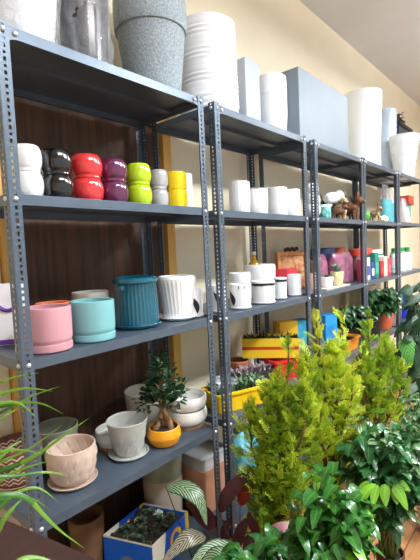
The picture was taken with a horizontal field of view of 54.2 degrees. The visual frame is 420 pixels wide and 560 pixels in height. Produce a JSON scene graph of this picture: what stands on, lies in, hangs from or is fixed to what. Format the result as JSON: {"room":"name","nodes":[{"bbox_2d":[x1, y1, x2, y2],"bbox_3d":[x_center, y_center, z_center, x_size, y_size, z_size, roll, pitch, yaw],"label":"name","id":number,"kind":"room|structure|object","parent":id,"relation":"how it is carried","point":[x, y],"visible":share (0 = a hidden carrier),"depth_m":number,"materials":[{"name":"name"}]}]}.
{"room":"plant shop","nodes":[
{"label":"plant shop","id":0,"kind":"room"},
{"bbox_2d":[0,0,419,525],"bbox_3d":[0.609,-0.599,3.466,0.100,3.600,11.400,1,5,41],"label":"wall","id":1,"kind":"structure","parent":0,"point":[279,36],"depth_m":3.24,"materials":[{"name":"beige paint"}]},
{"bbox_2d":[7,96,167,547],"bbox_3d":[-0.549,0.248,2.119,0.040,2.195,0.860,1,5,41],"label":"wooden back panel","id":2,"kind":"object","parent":1,"relation":"in","point":[64,257],"depth_m":2.02,"materials":[{"name":"brown wood"}]},
{"bbox_2d":[0,98,182,527],"bbox_3d":[-0.540,0.218,2.106,0.090,2.265,0.987,1,5,41],"label":"trim","id":3,"kind":"structure","parent":1,"relation":"attached to","point":[164,143],"depth_m":2.36,"materials":[{"name":"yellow wood"}]},
{"bbox_2d":[182,335,419,559],"bbox_3d":[2.617,1.262,1.919,5.200,0.080,11.400,1,5,41],"label":"floor","id":4,"kind":"structure","parent":0,"point":[410,543],"depth_m":2.07,"materials":[{"name":"orange wood"}]},
{"bbox_2d":[0,518,97,559],"bbox_3d":[-0.309,1.052,0.663,0.950,0.779,0.600,0,5,29],"label":"side table","id":5,"kind":"object","parent":4,"relation":"on","point":[16,541],"visible":1,"depth_m":0.99,"materials":[{"name":"brown wood"}]},
{"bbox_2d":[0,373,85,559],"bbox_3d":[-0.422,0.430,0.754,0.352,0.455,0.292,-3,4,-3],"label":"plant","id":6,"kind":"object","parent":5,"relation":"on","point":[5,496],"visible":1,"depth_m":0.81,"materials":[{"name":"green plant"}]},
{"bbox_2d":[0,20,222,559],"bbox_3d":[-0.450,0.278,1.761,0.454,2.180,0.922,1,5,41],"label":"shelving rack","id":7,"kind":"object","parent":4,"relation":"on","point":[32,67],"visible":0.77,"depth_m":1.58,"materials":[{"name":"silver metal"}]},
{"bbox_2d":[0,283,24,345],"bbox_3d":[-0.779,0.129,1.542,0.171,0.230,0.069,-4,4,-14],"label":"paper bag","id":8,"kind":"object","parent":7,"relation":"on","point":[6,320],"visible":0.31,"depth_m":1.52,"materials":[{"name":"white"}]},
{"bbox_2d":[0,432,42,490],"bbox_3d":[-0.748,0.702,1.589,0.191,0.155,0.191,1,5,41],"label":"pot","id":9,"kind":"object","parent":7,"relation":"on","point":[9,484],"visible":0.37,"depth_m":1.52,"materials":[{"name":"brown ceramic"}]},
{"bbox_2d":[0,0,56,42],"bbox_3d":[-0.688,-0.944,1.469,0.321,0.329,0.322,1,5,41],"label":"pot","id":10,"kind":"object","parent":7,"relation":"on","point":[37,18],"visible":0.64,"depth_m":1.38,"materials":[{"name":"ceramic"}]},
{"bbox_2d":[13,171,43,194],"bbox_3d":[-0.621,-0.320,1.403,0.101,0.090,0.101,1,5,41],"label":"round pot","id":11,"kind":"object","parent":7,"relation":"on","point":[31,182],"visible":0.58,"depth_m":1.36,"materials":[{"name":"white ceramic"}]},
{"bbox_2d":[11,143,41,173],"bbox_3d":[-0.625,-0.409,1.396,0.101,0.090,0.101,1,5,41],"label":"round pot","id":12,"kind":"object","parent":11,"relation":"on","point":[29,155],"visible":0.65,"depth_m":1.36,"materials":[{"name":"white ceramic"}]},
{"bbox_2d":[23,303,72,354],"bbox_3d":[-0.563,0.166,1.426,0.162,0.152,0.162,-1,4,16],"label":"ribbed pot","id":13,"kind":"object","parent":7,"relation":"on","point":[51,324],"visible":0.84,"depth_m":1.36,"materials":[{"name":"pink ceramic"}]},
{"bbox_2d":[33,417,77,467],"bbox_3d":[-0.646,0.688,1.733,0.178,0.154,0.178,1,5,41],"label":"pot","id":14,"kind":"object","parent":7,"relation":"on","point":[46,427],"visible":0.41,"depth_m":1.78,"materials":[{"name":"grey"}]},
{"bbox_2d":[42,174,74,197],"bbox_3d":[-0.551,-0.329,1.483,0.118,0.090,0.118,1,5,41],"label":"round pot","id":15,"kind":"object","parent":7,"relation":"on","point":[58,185],"visible":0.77,"depth_m":1.43,"materials":[{"name":"black ceramic"}]},
{"bbox_2d":[41,148,72,176],"bbox_3d":[-0.555,-0.418,1.477,0.118,0.090,0.118,1,5,41],"label":"round pot","id":16,"kind":"object","parent":15,"relation":"on","point":[54,160],"visible":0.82,"depth_m":1.43,"materials":[{"name":"black ceramic"}]},
{"bbox_2d":[44,434,97,491],"bbox_3d":[-0.528,0.698,1.570,0.187,0.145,0.192,-1,4,22],"label":"pot","id":17,"kind":"object","parent":7,"relation":"on","point":[73,456],"visible":0.94,"depth_m":1.51,"materials":[{"name":"beige ceramic"}]},
{"bbox_2d":[56,0,108,62],"bbox_3d":[-0.506,-0.986,1.650,0.230,0.371,0.229,-1,4,28],"label":"pot","id":18,"kind":"object","parent":7,"relation":"on","point":[83,24],"visible":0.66,"depth_m":1.57,"materials":[{"name":"silver metal"}]},
{"bbox_2d":[67,504,103,559],"bbox_3d":[-0.547,1.166,1.831,0.156,0.253,0.156,1,5,41],"label":"pot","id":19,"kind":"object","parent":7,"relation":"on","point":[86,527],"visible":0.8,"depth_m":1.78,"materials":[{"name":"ceramic"}]},
{"bbox_2d":[73,178,103,199],"bbox_3d":[-0.469,-0.339,1.577,0.121,0.090,0.121,1,5,41],"label":"round pot","id":20,"kind":"object","parent":7,"relation":"on","point":[85,188],"visible":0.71,"depth_m":1.53,"materials":[{"name":"red ceramic"}]},
{"bbox_2d":[71,153,102,179],"bbox_3d":[-0.473,-0.428,1.571,0.121,0.090,0.121,1,5,41],"label":"round pot","id":21,"kind":"object","parent":20,"relation":"on","point":[85,165],"visible":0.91,"depth_m":1.52,"materials":[{"name":"red ceramic"}]},
{"bbox_2d":[71,290,110,299],"bbox_3d":[-0.518,0.132,1.802,0.165,0.164,0.165,1,5,41],"label":"ribbed pot","id":22,"kind":"object","parent":7,"relation":"on","point":[87,293],"visible":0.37,"depth_m":1.74,"materials":[{"name":"beige ceramic"}]},
{"bbox_2d":[69,297,115,342],"bbox_3d":[-0.449,0.151,1.572,0.166,0.152,0.166,-6,5,-44],"label":"ribbed pot","id":23,"kind":"object","parent":7,"relation":"on","point":[93,319],"visible":0.93,"depth_m":1.50,"materials":[{"name":"teal ceramic"}]},
{"bbox_2d":[95,423,113,451],"bbox_3d":[-0.433,0.706,1.851,0.163,0.082,0.163,1,5,41],"label":"pot","id":24,"kind":"object","parent":7,"relation":"on","point":[102,437],"visible":0.43,"depth_m":1.79,"materials":[{"name":"white ceramic"}]},
{"bbox_2d":[103,181,128,201],"bbox_3d":[-0.389,-0.349,1.669,0.115,0.090,0.115,1,5,41],"label":"round pot","id":25,"kind":"object","parent":7,"relation":"on","point":[113,190],"visible":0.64,"depth_m":1.62,"materials":[{"name":"purple ceramic"}]},
{"bbox_2d":[101,158,126,182],"bbox_3d":[-0.393,-0.439,1.663,0.115,0.090,0.115,1,5,41],"label":"round pot","id":26,"kind":"object","parent":25,"relation":"on","point":[114,169],"visible":0.71,"depth_m":1.62,"materials":[{"name":"purple ceramic"}]},
{"bbox_2d":[106,411,148,461],"bbox_3d":[-0.352,0.671,1.761,0.177,0.156,0.177,1,5,41],"label":"pot","id":27,"kind":"object","parent":7,"relation":"on","point":[126,429],"visible":1,"depth_m":1.72,"materials":[{"name":"grey ceramic"}]},
{"bbox_2d":[112,275,160,329],"bbox_3d":[-0.324,0.095,1.804,0.209,0.220,0.209,-3,4,-7],"label":"ribbed pot","id":28,"kind":"object","parent":7,"relation":"on","point":[135,297],"visible":1,"depth_m":1.72,"materials":[{"name":"teal ceramic"}]},
{"bbox_2d":[128,184,151,203],"bbox_3d":[-0.303,-0.360,1.768,0.109,0.090,0.109,1,5,41],"label":"round pot","id":29,"kind":"object","parent":7,"relation":"on","point":[138,193],"visible":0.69,"depth_m":1.72,"materials":[{"name":"green ceramic"}]},
{"bbox_2d":[126,163,150,185],"bbox_3d":[-0.307,-0.449,1.762,0.109,0.090,0.109,1,5,41],"label":"round pot","id":30,"kind":"object","parent":29,"relation":"on","point":[137,173],"visible":0.87,"depth_m":1.72,"materials":[{"name":"green ceramic"}]},
{"bbox_2d":[124,384,165,429],"bbox_3d":[-0.324,0.638,2.071,0.208,0.176,0.208,1,5,41],"label":"planter","id":31,"kind":"object","parent":7,"relation":"on","point":[131,392],"visible":0.4,"depth_m":2.00,"materials":[{"name":"beige ceramic"}]},
{"bbox_2d":[103,503,188,559],"bbox_3d":[-0.285,1.188,1.886,0.237,0.177,0.316,0,5,32],"label":"carton","id":32,"kind":"object","parent":7,"relation":"on","point":[148,532],"visible":1,"depth_m":1.84,"materials":[{"name":"cardboard"}]},
{"bbox_2d":[112,0,186,90],"bbox_3d":[-0.274,-1.072,1.934,0.343,0.482,0.343,1,5,41],"label":"stone pot","id":33,"kind":"object","parent":7,"relation":"on","point":[151,35],"visible":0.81,"depth_m":1.81,"materials":[{"name":"stone"}]},
{"bbox_2d":[151,189,168,204],"bbox_3d":[-0.234,-0.373,1.908,0.088,0.090,0.088,-4,4,-15],"label":"round pot","id":34,"kind":"object","parent":7,"relation":"on","point":[159,196],"visible":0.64,"depth_m":1.87,"materials":[{"name":"grey ceramic"}]},
{"bbox_2d":[150,169,167,189],"bbox_3d":[-0.238,-0.462,1.902,0.088,0.090,0.088,-4,4,-15],"label":"round pot","id":35,"kind":"object","parent":34,"relation":"on","point":[159,177],"visible":0.89,"depth_m":1.87,"materials":[{"name":"grey ceramic"}]},
{"bbox_2d":[131,350,189,447],"bbox_3d":[-0.217,0.527,1.835,0.242,0.421,0.198,-2,4,14],"label":"bonsai","id":36,"kind":"object","parent":7,"relation":"on","point":[165,432],"visible":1,"depth_m":1.82,"materials":[{"name":"green plant"}]},
{"bbox_2d":[147,420,180,447],"bbox_3d":[-0.207,0.696,1.853,0.155,0.080,0.155,1,5,41],"label":"pot","id":37,"kind":"object","parent":36,"relation":"attached to","point":[162,434],"depth_m":1.80,"materials":[{"name":"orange ceramic"}]},
{"bbox_2d":[142,454,181,509],"bbox_3d":[-0.248,1.046,2.143,0.224,0.421,0.224,1,5,41],"label":"pot","id":38,"kind":"object","parent":7,"relation":"on","point":[155,483],"visible":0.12,"depth_m":2.05,"materials":[{"name":"plastic"}]},
{"bbox_2d":[157,274,196,320],"bbox_3d":[-0.157,0.082,1.971,0.188,0.207,0.188,1,5,44],"label":"pot","id":39,"kind":"object","parent":7,"relation":"on","point":[176,292],"visible":0.99,"depth_m":1.90,"materials":[{"name":"white ceramic"}]},
{"bbox_2d":[167,405,206,429],"bbox_3d":[-0.114,0.675,2.047,0.200,0.087,0.200,1,5,41],"label":"pot","id":40,"kind":"object","parent":7,"relation":"on","point":[194,420],"visible":0.68,"depth_m":1.97,"materials":[{"name":"white ceramic"}]},
{"bbox_2d":[166,387,206,412],"bbox_3d":[-0.117,0.599,2.042,0.202,0.067,0.202,1,5,41],"label":"bowl","id":41,"kind":"object","parent":40,"relation":"on","point":[196,400],"visible":0.59,"depth_m":1.98,"materials":[{"name":"white ceramic"}]},
{"bbox_2d":[186,173,193,206],"bbox_3d":[-0.120,-0.426,1.991,0.074,0.173,0.074,1,5,41],"label":"pot","id":42,"kind":"object","parent":7,"relation":"on","point":[188,175],"visible":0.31,"depth_m":1.96,"materials":[{"name":"ceramic"}]},
{"bbox_2d":[192,288,203,317],"bbox_3d":[-0.078,0.112,2.003,0.090,0.137,0.090,1,5,41],"label":"pot","id":43,"kind":"object","parent":7,"relation":"on","point":[198,294],"visible":0.46,"depth_m":1.97,"materials":[{"name":"white ceramic"}]},
{"bbox_3d":[-0.151,-0.336,1.942,0.099,0.005,0.099,1,5,41],"label":"saucer","id":44,"kind":"object","parent":7,"relation":"on","visible":0},
{"bbox_2d":[168,189,187,205],"bbox_3d":[-0.153,-0.380,1.939,0.095,0.085,0.095,1,5,41],"label":"pot","id":45,"kind":"object","parent":44,"relation":"on","point":[177,197],"visible":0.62,"depth_m":1.90,"materials":[{"name":"yellow ceramic"}]},
{"bbox_2d":[167,171,186,190],"bbox_3d":[-0.157,-0.464,1.933,0.095,0.085,0.095,1,5,41],"label":"pot","id":46,"kind":"object","parent":45,"relation":"on","point":[176,179],"visible":0.9,"depth_m":1.89,"materials":[{"name":"yellow ceramic"}]},
{"bbox_2d":[163,480,242,559],"bbox_3d":[-0.053,1.109,1.666,0.337,0.500,0.238,1,5,41],"label":"leaf plant","id":47,"kind":"object","parent":4,"relation":"on","point":[188,538],"visible":0.85,"depth_m":1.69,"materials":[{"name":"green plant"}]},
{"bbox_2d":[152,101,314,537],"bbox_3d":[0.199,0.197,2.506,0.454,2.180,0.920,1,5,41],"label":"shelving rack","id":48,"kind":"object","parent":4,"relation":"on","point":[224,128],"visible":0.53,"depth_m":2.24,"materials":[{"name":"silver metal"}]},
{"bbox_2d":[182,439,226,511],"bbox_3d":[-0.034,1.079,2.260,0.206,0.320,0.216,1,5,41],"label":"pot","id":49,"kind":"object","parent":48,"relation":"on","point":[198,462],"visible":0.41,"depth_m":2.18,"materials":[{"name":"brown plastic"}]},
{"bbox_2d":[180,12,238,114],"bbox_3d":[-0.012,-1.115,2.242,0.331,0.501,0.331,-2,4,6],"label":"pot","id":50,"kind":"object","parent":48,"relation":"on","point":[210,58],"visible":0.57,"depth_m":2.10,"materials":[{"name":"ceramic"}]},
{"bbox_2d":[208,284,225,312],"bbox_3d":[0.035,0.097,2.163,0.104,0.142,0.104,1,5,41],"label":"pot","id":51,"kind":"object","parent":48,"relation":"on","point":[214,298],"visible":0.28,"depth_m":2.12,"materials":[{"name":"white ceramic"}]},
{"bbox_2d":[201,372,266,413],"bbox_3d":[0.157,0.620,2.296,0.386,0.145,0.189,-5,5,-29],"label":"trough","id":52,"kind":"object","parent":48,"relation":"on","point":[246,386],"visible":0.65,"depth_m":2.24,"materials":[{"name":"yellow plastic"}]},
{"bbox_2d":[227,357,249,372],"bbox_3d":[0.188,0.593,2.705,0.150,0.140,0.150,1,5,41],"label":"terracotta pot","id":53,"kind":"object","parent":48,"relation":"on","point":[235,362],"visible":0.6,"depth_m":2.65,"materials":[{"name":"ceramic"}]},
{"bbox_2d":[242,331,298,357],"bbox_3d":[0.407,0.427,2.772,0.370,0.160,0.176,-2,4,8],"label":"planter","id":54,"kind":"object","parent":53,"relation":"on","point":[259,345],"visible":0.84,"depth_m":2.70,"materials":[{"name":"plastic"}]},
{"bbox_2d":[228,180,249,211],"bbox_3d":[0.168,-0.462,2.322,0.121,0.181,0.121,1,5,41],"label":"pot","id":55,"kind":"object","parent":48,"relation":"on","point":[239,191],"visible":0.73,"depth_m":2.27,"materials":[{"name":"white ceramic"}]},
{"bbox_2d":[229,283,251,309],"bbox_3d":[0.167,0.088,2.246,0.124,0.137,0.124,1,5,41],"label":"pot","id":56,"kind":"object","parent":48,"relation":"on","point":[240,293],"visible":1,"depth_m":2.20,"materials":[{"name":"white ceramic"}]},
{"bbox_2d":[228,272,250,283],"bbox_3d":[0.187,0.043,2.565,0.139,0.181,0.139,1,5,41],"label":"bowl","id":57,"kind":"object","parent":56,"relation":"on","point":[234,277],"visible":0.53,"depth_m":2.50,"materials":[{"name":"white ceramic"}]},
{"bbox_2d":[225,424,257,475],"bbox_3d":[0.186,1.019,2.408,0.195,0.340,0.260,1,5,41],"label":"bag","id":58,"kind":"object","parent":48,"relation":"on","point":[238,441],"visible":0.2,"depth_m":2.32,"materials":[{"name":"plastic"}]},
{"bbox_2d":[237,57,260,120],"bbox_3d":[0.218,-1.127,2.583,0.140,0.456,0.160,1,5,41],"label":"planter","id":59,"kind":"object","parent":48,"relation":"on","point":[247,69],"visible":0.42,"depth_m":2.51,"materials":[{"name":"ceramic"}]},
{"bbox_2d":[231,360,273,380],"bbox_3d":[0.263,0.600,2.593,0.297,0.135,0.143,-5,5,-32],"label":"plant","id":60,"kind":"object","parent":48,"relation":"on","point":[264,369],"visible":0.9,"depth_m":2.58,"materials":[{"name":"purple plant"}]},
{"bbox_2d":[250,188,267,212],"bbox_3d":[0.287,-0.454,2.398,0.106,0.145,0.106,1,5,41],"label":"pot","id":61,"kind":"object","parent":48,"relation":"on","point":[258,198],"visible":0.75,"depth_m":2.35,"materials":[{"name":"white ceramic"}]},
{"bbox_2d":[243,263,275,297],"bbox_3d":[0.336,0.003,2.766,0.216,0.219,0.216,1,5,41],"label":"planter","id":62,"kind":"object","parent":48,"relation":"on","point":[266,271],"visible":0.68,"depth_m":2.67,"materials":[{"name":"white ceramic"}]},
{"bbox_2d":[251,280,275,303],"bbox_3d":[0.316,0.070,2.425,0.145,0.134,0.145,1,5,41],"label":"pot","id":63,"kind":"object","parent":48,"relation":"on","point":[263,291],"visible":1,"depth_m":2.37,"materials":[{"name":"white ceramic"}]},
{"bbox_2d":[259,72,286,130],"bbox_3d":[0.410,-1.125,2.727,0.208,0.416,0.208,-3,4,-4],"label":"pot","id":64,"kind":"object","parent":48,"relation":"on","point":[273,85],"visible":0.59,"depth_m":2.63,"materials":[{"name":"ceramic"}]},
{"bbox_2d":[268,186,287,214],"bbox_3d":[0.430,-0.493,2.607,0.127,0.181,0.127,1,5,41],"label":"pot","id":65,"kind":"object","parent":48,"relation":"on","point":[277,196],"visible":0.75,"depth_m":2.55,"materials":[{"name":"white ceramic"}]},
{"bbox_2d":[260,354,299,378],"bbox_3d":[0.492,0.580,2.765,0.266,0.130,0.186,-5,4,-26],"label":"planter","id":66,"kind":"object","parent":48,"relation":"on","point":[274,361],"visible":0.38,"depth_m":2.69,"materials":[{"name":"red plastic"}]},
{"bbox_2d":[274,277,286,299],"bbox_3d":[0.445,0.051,2.587,0.084,0.137,0.084,1,5,41],"label":"pot","id":67,"kind":"object","parent":48,"relation":"on","point":[280,282],"visible":0.91,"depth_m":2.55,"materials":[{"name":"white ceramic"}]},
{"bbox_2d":[276,268,296,294],"bbox_3d":[0.529,0.009,2.837,0.100,0.175,0.140,1,5,41],"label":"box","id":68,"kind":"object","parent":48,"relation":"on","point":[283,272],"visible":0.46,"depth_m":2.78,"materials":[{"name":"red plastic"}]},
{"bbox_2d":[287,189,299,215],"bbox_3d":[0.532,-0.494,2.633,0.094,0.170,0.094,1,5,41],"label":"pot","id":69,"kind":"object","parent":48,"relation":"on","point":[293,194],"visible":0.68,"depth_m":2.59,"materials":[{"name":"white ceramic"}]},
{"bbox_2d":[287,274,301,295],"bbox_3d":[0.564,0.032,2.740,0.096,0.144,0.096,1,5,41],"label":"pot","id":70,"kind":"object","parent":48,"relation":"on","point":[293,280],"visible":1,"depth_m":2.70,"materials":[{"name":"white ceramic"}]},
{"bbox_2d":[218,471,288,549],"bbox_3d":[0.186,1.083,1.683,0.385,0.528,0.191,1,5,41],"label":"leaf plant","id":71,"kind":"object","parent":4,"relation":"on","point":[235,487],"visible":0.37,"depth_m":1.73,"materials":[{"name":"black plant"}]},
{"bbox_2d":[211,523,296,559],"bbox_3d":[0.191,1.122,1.335,0.372,0.499,0.425,1,5,41],"label":"shrub","id":72,"kind":"object","parent":4,"relation":"on","point":[261,550],"visible":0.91,"depth_m":1.40,"materials":[{"name":"green plant"}]},
{"bbox_2d":[230,333,329,557],"bbox_3d":[0.288,0.784,1.772,0.478,1.103,0.432,1,5,41],"label":"cypress","id":73,"kind":"object","parent":4,"relation":"on","point":[279,478],"visible":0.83,"depth_m":1.73,"materials":[{"name":"plant"}]},
{"bbox_2d":[258,139,367,445],"bbox_3d":[0.856,0.115,3.259,0.454,2.180,0.868,1,5,41],"label":"shelving rack","id":74,"kind":"object","parent":4,"relation":"on","point":[320,156],"visible":0.42,"depth_m":3.07,"materials":[{"name":"silver metal"}]},
{"bbox_2d":[275,251,306,287],"bbox_3d":[0.646,-0.077,3.192,0.300,0.289,0.063,-5,5,-29],"label":"wooden tray","id":75,"kind":"object","parent":74,"relation":"on","point":[294,259],"visible":0.45,"depth_m":3.20,"materials":[{"name":"brown wood"}]},
{"bbox_2d":[273,318,308,353],"bbox_3d":[0.625,0.459,3.121,0.261,0.311,0.102,-4,4,-20],"label":"carton","id":76,"kind":"object","parent":74,"relation":"on","point":[297,325],"visible":0.41,"depth_m":3.08,"materials":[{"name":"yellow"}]},
{"bbox_2d":[303,258,315,288],"bbox_3d":[0.774,-0.052,3.121,0.116,0.239,0.123,1,5,41],"label":"potted succulent","id":77,"kind":"object","parent":74,"relation":"on","point":[311,261],"visible":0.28,"depth_m":3.08,"materials":[{"name":"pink ceramic"}]},
{"bbox_2d":[304,272,315,288],"bbox_3d":[0.776,0.007,3.120,0.110,0.122,0.110,1,5,41],"label":"pot","id":78,"kind":"object","parent":77,"relation":"attached to","point":[311,273],"depth_m":3.07,"materials":[{"name":"orange ceramic"}]},
{"bbox_2d":[304,180,320,217],"bbox_3d":[0.737,-0.583,2.959,0.120,0.274,0.123,1,5,41],"label":"pot","id":79,"kind":"object","parent":74,"relation":"on","point":[308,184],"visible":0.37,"depth_m":2.92,"materials":[{"name":"ceramic"}]},
{"bbox_2d":[281,67,348,153],"bbox_3d":[0.744,-1.188,3.056,0.260,0.465,0.800,1,5,41],"label":"planter","id":80,"kind":"object","parent":74,"relation":"on","point":[316,110],"visible":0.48,"depth_m":2.85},
{"bbox_2d":[314,254,327,281],"bbox_3d":[0.904,-0.086,3.372,0.113,0.259,0.188,0,5,35],"label":"bag","id":81,"kind":"object","parent":74,"relation":"on","point":[323,261],"visible":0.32,"depth_m":3.32,"materials":[{"name":"pink"}]},
{"bbox_2d":[319,204,330,217],"bbox_3d":[0.860,-0.509,3.071,0.094,0.108,0.094,1,5,41],"label":"tin","id":82,"kind":"object","parent":74,"relation":"on","point":[325,208],"visible":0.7,"depth_m":3.03,"materials":[{"name":"teal"}]},
{"bbox_2d":[317,313,336,352],"bbox_3d":[0.883,0.430,3.113,0.140,0.345,0.100,-6,5,-37],"label":"carton","id":83,"kind":"object","parent":74,"relation":"on","point":[329,319],"visible":0.3,"depth_m":3.05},
{"bbox_2d":[315,284,349,289],"bbox_3d":[0.946,0.052,3.163,0.110,0.010,0.420,1,5,41],"label":"serving tray","id":84,"kind":"object","parent":74,"relation":"on","point":[342,285],"visible":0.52,"depth_m":3.08,"materials":[{"name":"beige"}]},
{"bbox_2d":[329,264,343,285],"bbox_3d":[0.994,-0.045,3.191,0.118,0.171,0.110,1,5,41],"label":"potted succulent","id":85,"kind":"object","parent":84,"relation":"on","point":[338,275],"visible":0.96,"depth_m":3.16,"materials":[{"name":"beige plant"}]},
{"bbox_2d":[330,271,343,285],"bbox_3d":[0.990,-0.013,3.198,0.104,0.107,0.104,1,5,41],"label":"pot","id":86,"kind":"object","parent":85,"relation":"attached to","point":[338,275],"depth_m":3.16,"materials":[{"name":"beige ceramic"}]},
{"bbox_2d":[323,190,344,203],"bbox_3d":[0.958,-0.646,3.195,0.170,0.110,0.100,-5,5,-35],"label":"animal figurine","id":87,"kind":"object","parent":74,"relation":"on","point":[332,197],"visible":0.93,"depth_m":3.16,"materials":[{"name":"white"}]},
{"bbox_2d":[328,253,344,282],"bbox_3d":[1.071,-0.101,3.471,0.108,0.259,0.189,1,5,44],"label":"bag","id":88,"kind":"object","parent":74,"relation":"on","point":[338,259],"visible":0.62,"depth_m":3.42,"materials":[{"name":"pink"}]},
{"bbox_2d":[338,333,360,352],"bbox_3d":[1.107,0.523,3.394,0.176,0.100,0.316,1,5,41],"label":"trough","id":89,"kind":"object","parent":74,"relation":"on","point":[354,338],"visible":0.32,"depth_m":3.38,"materials":[{"name":"orange plastic"}]},
{"bbox_2d":[341,190,365,219],"bbox_3d":[1.174,-0.610,3.356,0.095,0.244,0.215,-6,5,-41],"label":"animal figurine","id":90,"kind":"object","parent":74,"relation":"on","point":[354,207],"visible":0.85,"depth_m":3.32,"materials":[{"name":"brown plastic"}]},
{"bbox_2d":[331,305,377,331],"bbox_3d":[1.083,0.387,3.305,0.505,0.382,0.383,1,5,41],"label":"plant","id":91,"kind":"object","parent":74,"relation":"on","point":[354,315],"visible":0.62,"depth_m":3.20,"materials":[{"name":"green plant"}]},
{"bbox_2d":[282,302,366,501],"bbox_3d":[0.522,0.710,1.859,0.400,1.217,0.370,-4,4,-20],"label":"cypress","id":92,"kind":"object","parent":4,"relation":"on","point":[334,372],"visible":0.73,"depth_m":1.80,"materials":[{"name":"plant"}]},
{"bbox_2d":[281,461,387,559],"bbox_3d":[0.365,0.966,1.233,0.280,0.807,0.302,1,5,41],"label":"shrub","id":93,"kind":"object","parent":4,"relation":"on","point":[341,528],"visible":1,"depth_m":1.18,"materials":[{"name":"green plant"}]},
{"bbox_2d":[318,158,399,406],"bbox_3d":[1.442,0.041,3.931,0.454,2.180,0.908,1,5,41],"label":"shelving rack","id":94,"kind":"object","parent":4,"relation":"on","point":[371,170],"visible":0.38,"depth_m":3.98,"materials":[{"name":"silver metal"}]},
{"bbox_2d":[341,252,352,281],"bbox_3d":[1.194,-0.119,3.615,0.109,0.259,0.190,0,5,38],"label":"bag","id":95,"kind":"object","parent":94,"relation":"on","point":[348,260],"visible":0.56,"depth_m":3.55,"materials":[{"name":"pink"}]},
{"bbox_2d":[349,248,371,277],"bbox_3d":[1.444,-0.161,3.930,0.212,0.280,0.212,1,5,41],"label":"flower pot","id":96,"kind":"object","parent":94,"relation":"on","point":[355,253],"visible":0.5,"depth_m":3.86,"materials":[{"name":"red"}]},
{"bbox_2d":[344,87,381,164],"bbox_3d":[1.447,-1.397,3.883,0.353,0.703,0.353,1,5,41],"label":"pot","id":97,"kind":"object","parent":94,"relation":"on","point":[364,104],"visible":0.65,"depth_m":3.74,"materials":[{"name":"ceramic"}]},
{"bbox_2d":[350,284,375,327],"bbox_3d":[1.582,0.269,4.217,0.261,0.444,0.261,1,5,41],"label":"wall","id":98,"kind":"structure","parent":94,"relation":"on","point":[355,297],"depth_m":4.13,"materials":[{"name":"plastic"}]},
{"bbox_2d":[360,312,380,336],"bbox_3d":[1.507,0.419,3.860,0.200,0.202,0.200,1,5,41],"label":"pot","id":99,"kind":"object","parent":94,"relation":"on","point":[377,324],"visible":0.22,"depth_m":3.77,"materials":[{"name":"black"}]},
{"bbox_2d":[370,253,378,277],"bbox_3d":[1.538,-0.136,3.832,0.051,0.235,0.100,1,5,41],"label":"product box","id":100,"kind":"object","parent":94,"relation":"on","point":[374,257],"visible":0.75,"depth_m":3.80,"materials":[{"name":"teal"}]},
{"bbox_2d":[368,287,402,329],"bbox_3d":[1.643,0.280,3.869,0.315,0.462,0.785,-1,4,23],"label":"plant","id":101,"kind":"object","parent":94,"relation":"on","point":[384,303],"visible":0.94,"depth_m":3.65,"materials":[{"name":"green plant"}]},
{"bbox_2d":[379,199,393,221],"bbox_3d":[1.721,-0.749,4.018,0.117,0.369,0.220,1,5,41],"label":"pot","id":102,"kind":"object","parent":94,"relation":"on","point":[386,204],"visible":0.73,"depth_m":3.95,"materials":[{"name":"teal"}]},
{"bbox_2d":[333,416,419,559],"bbox_3d":[0.719,0.941,1.670,0.409,0.764,0.411,-3,4,-8],"label":"shrub","id":103,"kind":"object","parent":4,"relation":"on","point":[376,456],"visible":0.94,"depth_m":1.60,"materials":[{"name":"green plant"}]},
{"bbox_2d":[347,308,413,430],"bbox_3d":[0.936,0.708,2.334,0.384,1.118,0.391,1,5,41],"label":"cypress","id":104,"kind":"object","parent":4,"relation":"on","point":[377,398],"visible":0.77,"depth_m":2.27,"materials":[{"name":"plant"}]},
{"bbox_2d":[355,171,419,380],"bbox_3d":[2.052,-0.035,4.631,0.454,2.180,0.922,1,5,41],"label":"shelving rack","id":105,"kind":"object","parent":4,"relation":"on","point":[410,180],"visible":0.31,"depth_m":4.51,"materials":[{"name":"silver metal"}]},
{"bbox_2d":[380,108,395,183],"bbox_3d":[2.037,-1.536,4.728,0.228,0.811,0.228,1,5,41],"label":"pot","id":106,"kind":"object","parent":105,"relation":"on","point":[388,123],"visible":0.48,"depth_m":4.63,"materials":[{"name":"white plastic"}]},
{"bbox_2d":[392,121,412,187],"bbox_3d":[2.306,-1.525,5.067,0.240,0.706,0.540,1,5,41],"label":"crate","id":107,"kind":"object","parent":105,"relation":"on","point":[401,128],"visible":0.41,"depth_m":4.88,"materials":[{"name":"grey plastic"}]},
{"bbox_2d":[389,133,418,179],"bbox_3d":[2.138,-1.351,4.530,0.337,0.460,0.336,1,5,41],"label":"pot","id":108,"kind":"object","parent":105,"relation":"on","point":[403,147],"visible":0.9,"depth_m":4.43,"materials":[{"name":"ceramic"}]},
{"bbox_2d":[375,542,404,559],"bbox_3d":[0.783,1.243,1.785,0.120,0.140,0.120,1,5,41],"label":"pot","id":109,"kind":"object","parent":4,"relation":"on","point":[400,555],"depth_m":1.76,"materials":[{"name":"brown"}]},
{"bbox_2d":[394,282,419,421],"bbox_3d":[1.346,0.610,2.603,0.686,1.238,0.270,-6,5,-39],"label":"monstera","id":110,"kind":"object","parent":4,"relation":"on","point":[407,347],"visible":0.76,"depth_m":2.42,"materials":[{"name":"green plant"}]},
{"bbox_2d":[397,392,419,526],"bbox_3d":[1.091,0.911,2.050,0.274,0.737,0.200,-2,4,5],"label":"variegated plant","id":111,"kind":"object","parent":4,"relation":"on","point":[409,410],"visible":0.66,"depth_m":2.03,"materials":[{"name":"green plant"}]},
{"bbox_2d":[299,0,419,105],"bbox_3d":[2.448,-2.405,1.666,5.200,0.080,11.400,1,5,41],"label":"ceiling","id":112,"kind":"structure","parent":0,"point":[386,33],"depth_m":4.11,"materials":[{"name":"paint"}]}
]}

